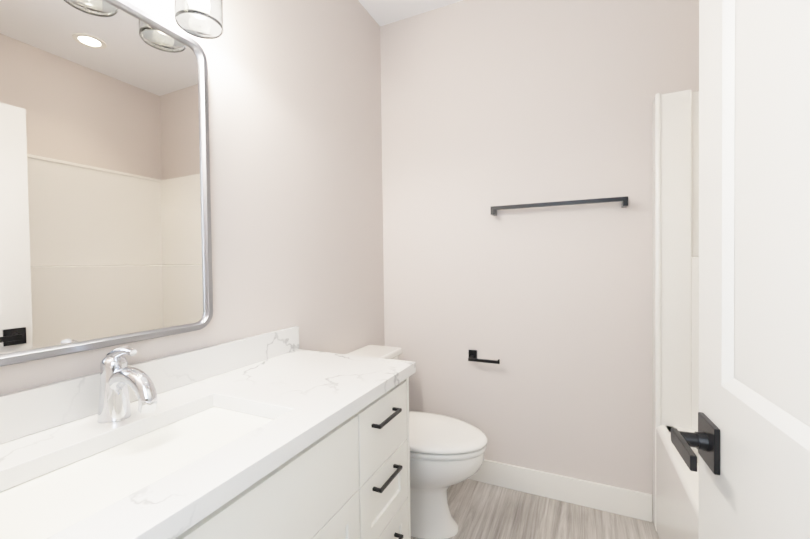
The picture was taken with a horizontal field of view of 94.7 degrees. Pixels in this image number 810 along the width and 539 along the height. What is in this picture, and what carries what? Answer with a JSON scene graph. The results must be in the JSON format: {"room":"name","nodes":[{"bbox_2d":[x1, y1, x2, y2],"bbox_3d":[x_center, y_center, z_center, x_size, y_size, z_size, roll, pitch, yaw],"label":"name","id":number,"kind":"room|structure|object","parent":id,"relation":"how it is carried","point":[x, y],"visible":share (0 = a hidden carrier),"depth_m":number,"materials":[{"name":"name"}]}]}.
{"room":"bathroom","nodes":[
{"label":"bathroom","id":0,"kind":"room"},
{"bbox_2d":[0,0,384,394],"bbox_3d":[-0.634,-0.135,1.457,0.120,2.757,2.340,0,1,25],"label":"wall","id":1,"kind":"structure","parent":0,"point":[295,122],"depth_m":1.61,"materials":[{"name":"grey paint"}]},
{"bbox_2d":[0,0,212,366],"bbox_3d":[-0.811,-0.259,0.887,0.033,0.921,0.762,0,1,25],"label":"mirror","id":2,"kind":"object","parent":1,"relation":"attached to","point":[105,219],"visible":0.96,"depth_m":0.95,"materials":[{"name":"silver metal"}]},
{"bbox_2d":[0,326,299,441],"bbox_3d":[-0.736,0.312,1.059,0.019,0.099,1.268,0,1,25],"label":"backsplash","id":3,"kind":"structure","parent":1,"relation":"attached to","point":[26,411],"depth_m":1.07,"materials":[{"name":"white stone"}]},
{"bbox_2d":[174,0,222,38],"bbox_3d":[-0.758,-0.853,0.847,0.167,0.273,0.740,0,1,25],"label":"sconce","id":4,"kind":"object","parent":1,"relation":"attached to","point":[202,19],"visible":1,"depth_m":1.09,"materials":[{"name":"clear glass"}]},
{"bbox_2d":[358,0,462,25],"bbox_3d":[0.006,-1.552,0.366,2.770,0.100,3.720,0,1,25],"label":"ceiling","id":5,"kind":"structure","parent":0,"point":[383,12],"depth_m":2.19,"materials":[{"name":"white paint"}]},
{"bbox_2d":[411,479,658,538],"bbox_3d":[0.044,1.304,0.419,2.770,0.100,3.720,0,1,25],"label":"floor","id":6,"kind":"structure","parent":0,"point":[480,510],"depth_m":1.83,"materials":[{"name":"plastic"}]},
{"bbox_2d":[0,370,415,538],"bbox_3d":[-0.477,0.827,0.939,0.584,0.850,1.242,0,1,25],"label":"bathroom vanity","id":7,"kind":"object","parent":6,"relation":"on","point":[352,481],"depth_m":0.86,"materials":[{"name":"white paint"}]},
{"bbox_2d":[0,350,415,538],"bbox_3d":[-0.484,0.385,0.945,0.571,0.049,1.268,0,1,25],"label":"countertop","id":8,"kind":"structure","parent":7,"relation":"on","point":[308,392],"depth_m":0.83,"materials":[{"name":"white stone"}]},
{"bbox_2d":[88,346,163,425],"bbox_3d":[-0.662,0.273,0.891,0.190,0.181,0.066,0,1,25],"label":"faucet","id":9,"kind":"object","parent":8,"relation":"on","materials":[{"name":"silver metal"}]},
{"bbox_2d":[347,345,486,538],"bbox_3d":[0.031,0.836,1.835,0.746,0.785,0.476,0,1,25],"label":"toilet","id":10,"kind":"object","parent":6,"relation":"on","point":[446,452],"visible":0.4,"depth_m":1.71,"materials":[{"name":"white ceramic"}]},
{"bbox_2d":[652,90,698,538],"bbox_3d":[1.216,0.222,0.908,0.797,2.014,1.554,0,1,25],"label":"shower surround","id":11,"kind":"object","parent":6,"relation":"on","point":[675,131],"visible":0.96,"depth_m":1.67,"materials":[{"name":"white plastic"}]},
{"bbox_2d":[380,0,698,520],"bbox_3d":[0.907,-0.165,1.967,2.490,2.757,0.120,0,1,25],"label":"wall","id":12,"kind":"structure","parent":0,"point":[486,105],"depth_m":2.00,"materials":[{"name":"grey paint"}]},
{"bbox_2d":[468,350,499,363],"bbox_3d":[0.439,0.488,2.087,0.189,0.048,0.082,0,1,25],"label":"paper holder","id":13,"kind":"object","parent":12,"relation":"attached to","point":[472,354],"visible":1,"depth_m":2.07,"materials":[{"name":"black metal"}]},
{"bbox_2d":[490,196,627,215],"bbox_3d":[0.771,-0.322,1.918,0.645,0.044,0.074,0,1,25],"label":"towel rail","id":14,"kind":"object","parent":12,"relation":"attached to","point":[622,200],"visible":1,"depth_m":1.87,"materials":[{"name":"black metal"}]},
{"bbox_2d":[468,459,651,521],"bbox_3d":[0.532,1.152,2.098,1.448,0.130,0.014,0,1,25],"label":"baseboard","id":15,"kind":"structure","parent":12,"relation":"attached to","point":[619,501],"depth_m":1.93,"materials":[{"name":"white paint"}]},
{"bbox_3d":[-0.024,-0.115,-0.047,2.250,2.757,0.120,0,1,25],"label":"wall","id":16,"kind":"structure","parent":0,"visible":0},
{"bbox_2d":[698,0,809,538],"bbox_3d":[0.422,0.230,0.312,0.035,2.018,0.864,0,1,22],"label":"door leaf","id":17,"kind":"structure","parent":16,"relation":"in","point":[754,231],"depth_m":0.53,"materials":[{"name":"white paint"}]},
{"bbox_2d":[671,412,719,474],"bbox_3d":[0.554,0.307,0.641,0.151,0.078,0.160,0,1,22],"label":"door handle","id":18,"kind":"object","parent":17,"relation":"attached to","point":[704,439],"depth_m":0.65,"materials":[{"name":"black metal"}]}
]}

